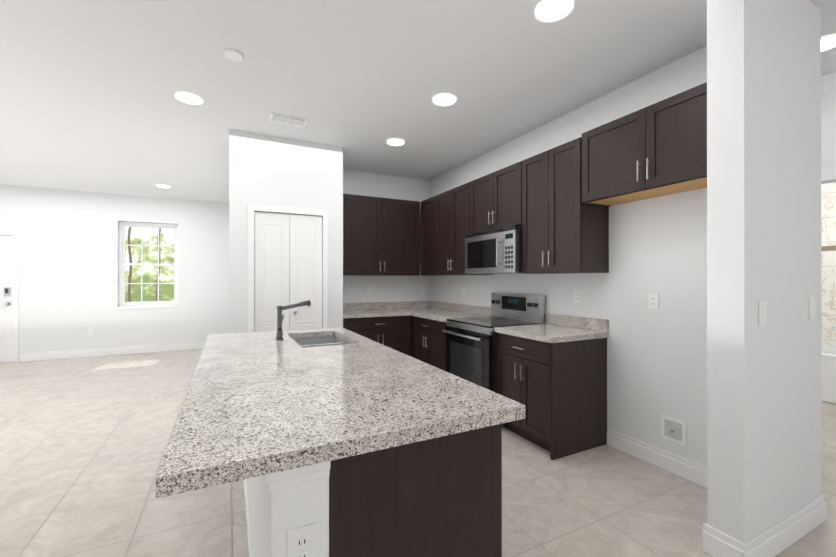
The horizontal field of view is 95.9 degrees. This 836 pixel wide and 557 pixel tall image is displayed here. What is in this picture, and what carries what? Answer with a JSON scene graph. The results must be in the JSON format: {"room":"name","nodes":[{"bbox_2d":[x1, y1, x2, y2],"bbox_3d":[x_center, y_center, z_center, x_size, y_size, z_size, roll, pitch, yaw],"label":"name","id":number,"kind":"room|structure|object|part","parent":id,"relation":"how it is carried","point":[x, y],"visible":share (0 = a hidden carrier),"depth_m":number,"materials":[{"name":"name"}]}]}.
{"room":"kitchen","nodes":[
{"label":"kitchen","id":0,"kind":"room"},
{"bbox_2d":[0,185,228,355],"bbox_3d":[-5.916,-0.072,6.509,4.956,2.853,0.200,0,0,-27],"label":"wall","id":1,"kind":"structure","parent":0,"point":[69,249],"depth_m":6.58,"materials":[{"name":"white paint"}]},
{"bbox_2d":[0,235,12,362],"bbox_3d":[-6.949,0.329,5.872,0.922,2.038,0.122,0,0,-27],"label":"front door","id":2,"kind":"structure","parent":1,"relation":"in","point":[6,298],"depth_m":6.05,"materials":[{"name":"white wood"}]},
{"bbox_2d":[0,231,18,361],"bbox_3d":[-6.947,0.298,5.870,1.054,2.112,0.016,0,0,-27],"label":"door frame","id":3,"kind":"structure","parent":1,"relation":"attached to","point":[15,296],"depth_m":6.08,"materials":[{"name":"white wood"}]},
{"bbox_2d":[88,327,92,333],"bbox_3d":[-5.667,0.907,6.515,0.072,0.115,0.008,0,0,-27],"label":"electrical outlet","id":4,"kind":"object","parent":1,"relation":"attached to","point":[90,330],"visible":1,"depth_m":6.51,"materials":[{"name":"white plastic"}]},
{"bbox_2d":[19,342,205,361],"bbox_3d":[-5.108,1.288,6.792,3.036,0.135,0.016,0,0,-27],"label":"baseboard","id":5,"kind":"structure","parent":1,"relation":"attached to","point":[38,356],"depth_m":6.61,"materials":[{"name":"white wood"}]},
{"bbox_2d":[116,221,178,308],"bbox_3d":[-4.962,-0.244,6.965,0.936,1.569,0.202,0,0,-27],"label":"window","id":6,"kind":"structure","parent":1,"relation":"in","point":[123,304],"depth_m":6.97,"materials":[{"name":"white"}]},
{"bbox_2d":[229,129,240,332],"bbox_3d":[-2.777,-0.073,5.657,0.110,2.853,4.140,0,0,-27],"label":"wall","id":7,"kind":"structure","parent":0,"point":[234,231],"depth_m":3.81,"materials":[{"name":"white paint"}]},
{"bbox_2d":[241,131,342,332],"bbox_3d":[-1.353,-0.076,4.117,1.054,2.853,0.110,0,0,-27],"label":"wall","id":8,"kind":"structure","parent":0,"point":[283,172],"depth_m":4.08,"materials":[{"name":"white paint"}]},
{"bbox_2d":[255,212,321,331],"bbox_3d":[-1.381,0.326,4.054,0.692,2.034,0.068,0,0,-27],"label":"bifold pantry door","id":9,"kind":"structure","parent":8,"relation":"in","point":[288,259],"depth_m":4.04,"materials":[{"name":"white wood"}]},
{"bbox_2d":[248,204,328,331],"bbox_3d":[-1.372,0.294,4.036,0.824,2.112,0.016,0,0,-27],"label":"door frame","id":10,"kind":"structure","parent":8,"relation":"attached to","point":[252,208],"depth_m":3.99,"materials":[{"name":"white wood"}]},
{"bbox_2d":[254,169,429,331],"bbox_3d":[-0.970,-0.074,5.249,2.754,2.853,0.130,0,0,-27],"label":"wall","id":11,"kind":"structure","parent":0,"point":[394,288],"depth_m":5.44,"materials":[{"name":"white paint"}]},
{"bbox_2d":[367,287,371,294],"bbox_3d":[-0.684,0.180,5.337,0.072,0.115,0.008,0,0,-27],"label":"electrical outlet","id":12,"kind":"object","parent":11,"relation":"attached to","point":[369,290],"visible":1,"depth_m":5.33,"materials":[{"name":"white plastic"}]},
{"bbox_2d":[343,194,418,275],"bbox_3d":[-0.538,-0.568,5.196,1.190,1.052,0.389,0,0,-27],"label":"upper cabinet","id":13,"kind":"object","parent":11,"relation":"attached to","point":[381,235],"depth_m":5.06,"materials":[{"name":"brown wood"}]},
{"bbox_2d":[343,301,430,308],"bbox_3d":[-0.532,0.388,5.405,1.566,0.099,0.020,0,0,-27],"label":"backsplash","id":14,"kind":"structure","parent":11,"relation":"attached to","point":[401,304],"depth_m":5.46,"materials":[{"name":"grey stone"}]},
{"bbox_2d":[0,349,835,556],"bbox_3d":[-0.428,1.379,3.102,11.710,0.060,11.610,0,0,-27],"label":"floor","id":15,"kind":"structure","parent":0,"point":[84,441],"depth_m":2.41,"materials":[{"name":"tile"}]},
{"bbox_2d":[243,332,501,556],"bbox_3d":[-0.545,0.912,2.137,0.791,0.870,2.326,0,0,-27],"label":"kitchen island","id":16,"kind":"object","parent":15,"relation":"on","point":[442,497],"depth_m":1.11,"materials":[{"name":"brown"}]},
{"bbox_3d":[-0.825,0.505,1.998,0.164,0.054,2.326,0,0,-27],"label":"cap moulding","id":17,"kind":"part","parent":16,"relation":"part of","materials":[{"name":"white wood"}]},
{"bbox_2d":[287,522,315,556],"bbox_3d":[-0.301,0.700,0.974,0.072,0.115,0.008,0,0,-27],"label":"outlet","id":18,"kind":"object","parent":16,"relation":"attached to","point":[301,536],"depth_m":0.97,"materials":[{"name":"white plastic"}]},
{"bbox_2d":[156,328,524,497],"bbox_3d":[-0.628,0.455,2.097,1.042,0.045,2.350,0,0,-27],"label":"island countertop","id":19,"kind":"structure","parent":16,"relation":"on","point":[256,404],"depth_m":1.26,"materials":[{"name":"grey stone"}]},
{"bbox_2d":[276,300,310,339],"bbox_3d":[-0.886,0.296,2.687,0.242,0.275,0.097,0,0,-27],"label":"faucet","id":20,"kind":"object","parent":19,"relation":"on","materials":[{"name":"grey metal"}]},
{"bbox_2d":[292,332,355,347],"bbox_3d":[-0.707,0.582,2.745,0.420,0.231,0.720,0,0,-27],"label":"sink","id":21,"kind":"object","parent":19,"relation":"in","point":[304,341],"depth_m":3.03,"materials":[{"name":"silver metal"}]},
{"bbox_2d":[343,317,406,354],"bbox_3d":[-0.620,0.917,5.029,0.896,0.870,0.610,0,0,-27],"label":"base cabinet","id":22,"kind":"object","parent":15,"relation":"on","point":[391,332],"depth_m":4.78,"materials":[{"name":"brown wood"}]},
{"bbox_2d":[343,309,406,316],"bbox_3d":[-0.668,0.459,4.992,0.951,0.045,0.635,0,0,-27],"label":"countertop","id":23,"kind":"structure","parent":22,"relation":"on","point":[346,312],"depth_m":4.84,"materials":[{"name":"grey stone"}]},
{"bbox_2d":[407,309,486,320],"bbox_3d":[0.259,0.459,4.912,0.635,0.045,1.610,0,0,-27],"label":"countertop","id":24,"kind":"structure","parent":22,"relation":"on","point":[431,314],"depth_m":4.58,"materials":[{"name":"grey stone"}]},
{"bbox_2d":[407,313,414,357],"bbox_3d":[0.045,0.917,5.306,0.663,0.870,0.713,0,0,-27],"label":"base cabinet","id":25,"kind":"object","parent":15,"relation":"on","point":[410,316],"depth_m":4.94,"materials":[{"name":"brown wood"}]},
{"bbox_2d":[415,317,446,370],"bbox_3d":[0.394,0.916,4.670,0.610,0.870,0.857,0,0,-27],"label":"base cabinet","id":26,"kind":"object","parent":15,"relation":"on","point":[430,341],"depth_m":4.48,"materials":[{"name":"brown wood"}]},
{"bbox_2d":[442,293,544,423],"bbox_3d":[0.730,0.755,3.819,0.737,1.190,0.756,0,0,-27],"label":"range","id":27,"kind":"object","parent":15,"relation":"on","point":[471,349],"visible":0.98,"depth_m":3.68,"materials":[{"name":"silver metal"}]},
{"bbox_2d":[497,333,607,459],"bbox_3d":[1.121,0.914,3.221,0.610,0.870,0.652,0,0,-27],"label":"base cabinet","id":28,"kind":"object","parent":15,"relation":"on","point":[552,374],"depth_m":2.95,"materials":[{"name":"brown wood"}]},
{"bbox_2d":[495,325,607,344],"bbox_3d":[1.113,0.456,3.210,0.635,0.045,0.666,0,0,-27],"label":"countertop","id":29,"kind":"structure","parent":28,"relation":"on","point":[552,334],"depth_m":3.03,"materials":[{"name":"grey stone"}]},
{"bbox_2d":[822,345,835,403],"bbox_3d":[4.660,1.086,4.509,0.747,0.530,1.540,0,0,-27],"label":"bathtub","id":30,"kind":"object","parent":15,"relation":"on","point":[828,374],"depth_m":4.09,"materials":[{"name":"white ceramic"}]},
{"bbox_2d":[0,0,835,202],"bbox_3d":[-0.388,-1.554,3.026,11.710,0.100,11.430,0,0,-27],"label":"ceiling","id":31,"kind":"structure","parent":0,"point":[89,101],"depth_m":2.81,"materials":[{"name":"white paint"}]},
{"bbox_2d":[156,184,170,187],"bbox_3d":[-4.111,-1.492,6.086,0.206,0.013,0.206,0,0,-27],"label":"recessed light","id":32,"kind":"object","parent":31,"relation":"in","point":[162,185],"visible":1,"depth_m":6.08,"materials":[{"name":"white plastic"}]},
{"bbox_2d":[175,92,203,104],"bbox_3d":[-1.902,-1.497,3.133,0.206,0.013,0.206,0,0,-27],"label":"recessed light","id":33,"kind":"object","parent":31,"relation":"in","point":[189,98],"visible":0.92,"depth_m":3.12,"materials":[{"name":"white plastic"}]},
{"bbox_2d":[222,48,243,60],"bbox_3d":[-1.239,-1.497,2.526,0.130,0.016,0.130,0,0,-27],"label":"smoke detector","id":34,"kind":"object","parent":31,"relation":"attached to","point":[232,54],"visible":1,"depth_m":2.51,"materials":[{"name":"white plastic"}]},
{"bbox_2d":[269,112,307,126],"bbox_3d":[-1.224,-1.495,3.554,0.330,0.016,0.176,0,0,-27],"label":"ceiling vent","id":35,"kind":"object","parent":31,"relation":"in","point":[286,119],"visible":0.98,"depth_m":3.54,"materials":[{"name":"white metal"}]},
{"bbox_2d":[386,138,404,145],"bbox_3d":[-0.244,-1.495,4.133,0.206,0.013,0.206,0,0,-27],"label":"recessed light","id":36,"kind":"object","parent":31,"relation":"in","point":[395,142],"visible":0.96,"depth_m":4.12,"materials":[{"name":"white"}]},
{"bbox_2d":[432,93,456,105],"bbox_3d":[0.223,-1.497,3.159,0.206,0.013,0.206,0,0,-27],"label":"recessed light","id":37,"kind":"object","parent":31,"relation":"in","point":[445,99],"visible":1,"depth_m":3.14,"materials":[{"name":"white plastic"}]},
{"bbox_2d":[535,0,573,22],"bbox_3d":[0.756,-1.499,2.095,0.206,0.013,0.206,0,0,-27],"label":"recessed light","id":38,"kind":"object","parent":31,"relation":"in","point":[547,11],"visible":0.96,"depth_m":2.10,"materials":[{"name":"white plastic"}]},
{"bbox_2d":[821,33,835,51],"bbox_3d":[2.590,-1.498,2.412,0.206,0.013,0.206,0,0,-27],"label":"recessed light","id":39,"kind":"object","parent":31,"relation":"in","point":[828,42],"visible":0.38,"depth_m":2.38,"materials":[{"name":"white"}]},
{"bbox_2d":[430,45,706,466],"bbox_3d":[1.142,-0.076,3.988,0.110,2.853,4.060,0,0,-27],"label":"wall","id":40,"kind":"structure","parent":0,"point":[656,364],"depth_m":2.81,"materials":[{"name":"white paint"}]},
{"bbox_2d":[419,194,438,275],"bbox_3d":[0.262,-0.568,5.177,0.393,1.052,0.526,0,0,-27],"label":"upper cabinet","id":41,"kind":"object","parent":40,"relation":"attached to","point":[429,207],"depth_m":5.11,"materials":[{"name":"brown wood"}]},
{"bbox_2d":[439,183,492,275],"bbox_3d":[0.556,-0.569,4.665,0.328,1.052,0.908,0,0,-27],"label":"upper cabinet","id":42,"kind":"object","parent":40,"relation":"attached to","point":[453,202],"depth_m":4.55,"materials":[{"name":"brown wood"}]},
{"bbox_2d":[467,164,514,233],"bbox_3d":[0.919,-0.799,3.941,0.328,0.595,0.834,0,0,-27],"label":"upper cabinet","id":43,"kind":"object","parent":40,"relation":"attached to","point":[490,197],"depth_m":3.88,"materials":[{"name":"brown wood"}]},
{"bbox_2d":[465,225,521,273],"bbox_3d":[0.864,-0.275,3.913,0.451,0.441,0.826,0,0,-27],"label":"microwave","id":44,"kind":"object","parent":43,"relation":"attached to","point":[495,251],"visible":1,"depth_m":3.73,"materials":[{"name":"silver metal"}]},
{"bbox_2d":[431,301,607,332],"bbox_3d":[0.855,0.386,4.410,0.020,0.099,3.042,0,0,-27],"label":"backsplash","id":45,"kind":"structure","parent":40,"relation":"attached to","point":[550,319],"depth_m":3.52,"materials":[{"name":"grey stone"}]},
{"bbox_2d":[515,138,609,273],"bbox_3d":[1.240,-0.571,3.302,0.328,1.052,0.718,0,0,-27],"label":"upper cabinet","id":46,"kind":"object","parent":40,"relation":"attached to","point":[557,202],"depth_m":3.11,"materials":[{"name":"brown wood"}]},
{"bbox_2d":[574,290,580,302],"bbox_3d":[1.406,0.159,3.330,0.008,0.115,0.072,0,0,-27],"label":"electrical outlet","id":47,"kind":"object","parent":40,"relation":"attached to","point":[577,296],"visible":1,"depth_m":3.32,"materials":[{"name":"white plastic"}]},
{"bbox_2d":[579,82,706,205],"bbox_3d":[1.629,-0.858,2.528,0.328,0.529,1.003,0,0,-27],"label":"upper cabinet","id":48,"kind":"object","parent":40,"relation":"attached to","point":[658,149],"depth_m":2.46,"materials":[{"name":"brown wood"}]},
{"bbox_2d":[648,293,658,308],"bbox_3d":[1.706,0.164,2.732,0.008,0.115,0.072,0,0,-27],"label":"electrical outlet","id":49,"kind":"object","parent":40,"relation":"attached to","point":[653,300],"visible":1,"depth_m":2.73,"materials":[{"name":"white plastic"}]},
{"bbox_2d":[607,428,706,487],"bbox_3d":[1.763,1.281,2.608,0.016,0.135,1.010,0,0,-27],"label":"baseboard","id":50,"kind":"structure","parent":40,"relation":"attached to","point":[689,470],"depth_m":2.68,"materials":[{"name":"white wood"}]},
{"bbox_2d":[661,415,685,445],"bbox_3d":[1.763,1.048,2.606,0.018,0.160,0.160,0,0,-27],"label":"outlet box","id":51,"kind":"object","parent":40,"relation":"attached to","point":[673,429],"visible":1,"depth_m":2.60,"materials":[{"name":"white"}]},
{"bbox_2d":[707,0,821,543],"bbox_3d":[1.843,-0.080,1.984,0.855,2.853,0.150,0,0,-27],"label":"wall column","id":52,"kind":"structure","parent":0,"point":[764,428],"depth_m":1.83,"materials":[{"name":"white paint"}]},
{"bbox_2d":[702,523,743,556],"bbox_3d":[1.450,1.279,1.794,0.016,0.135,0.166,0,0,-27],"label":"baseboard","id":53,"kind":"structure","parent":52,"relation":"attached to","point":[717,543],"depth_m":1.80,"materials":[{"name":"white wood"}]},
{"bbox_2d":[758,301,766,325],"bbox_3d":[1.642,0.167,1.794,0.072,0.115,0.008,0,0,-27],"label":"light switch","id":54,"kind":"object","parent":52,"relation":"attached to","point":[762,313],"visible":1,"depth_m":1.79,"materials":[{"name":"white plastic"}]},
{"bbox_2d":[743,495,826,556],"bbox_3d":[1.881,1.279,1.908,0.887,0.135,0.016,0,0,-27],"label":"baseboard","id":55,"kind":"structure","parent":52,"relation":"attached to","point":[779,537],"depth_m":1.89,"materials":[{"name":"white wood"}]},
{"bbox_2d":[809,298,814,319],"bbox_3d":[2.139,0.164,2.043,0.072,0.115,0.008,0,0,-27],"label":"light switch","id":56,"kind":"object","parent":52,"relation":"attached to","point":[811,308],"visible":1,"depth_m":2.04,"materials":[{"name":"white plastic"}]},
{"bbox_2d":[821,182,835,346],"bbox_3d":[5.346,-0.076,4.106,0.110,2.853,3.600,0,0,-27],"label":"wall","id":57,"kind":"structure","parent":0,"point":[828,233],"depth_m":4.61,"materials":[{"name":"tile"}]},
{"bbox_2d":[821,246,835,250],"bbox_3d":[5.293,-0.369,4.080,0.007,0.060,3.580,0,0,-27],"label":"trim","id":58,"kind":"structure","parent":57,"relation":"attached to","point":[828,248],"depth_m":4.61,"materials":[{"name":"brown tile"}]},
{"bbox_2d":[821,72,835,183],"bbox_3d":[2.264,-0.075,4.405,0.110,2.853,11.300,0,0,-27],"label":"wall","id":59,"kind":"structure","parent":0,"point":[828,121],"depth_m":2.77,"materials":[{"name":"white paint"}]},
{"bbox_2d":[821,167,835,181],"bbox_3d":[3.096,0.271,2.607,0.016,2.155,1.070,0,0,-27],"label":"door frame","id":60,"kind":"structure","parent":59,"relation":"attached to","point":[828,174],"depth_m":2.76,"materials":[{"name":"white wood"}]},
{"label":"outside","id":61,"kind":"structure","parent":0,"visible":0},
{"bbox_2d":[125,227,173,301],"bbox_3d":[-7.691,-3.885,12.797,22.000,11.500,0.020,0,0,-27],"label":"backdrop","id":62,"kind":"structure","parent":61,"point":[134,276],"depth_m":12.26,"materials":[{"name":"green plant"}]}
]}

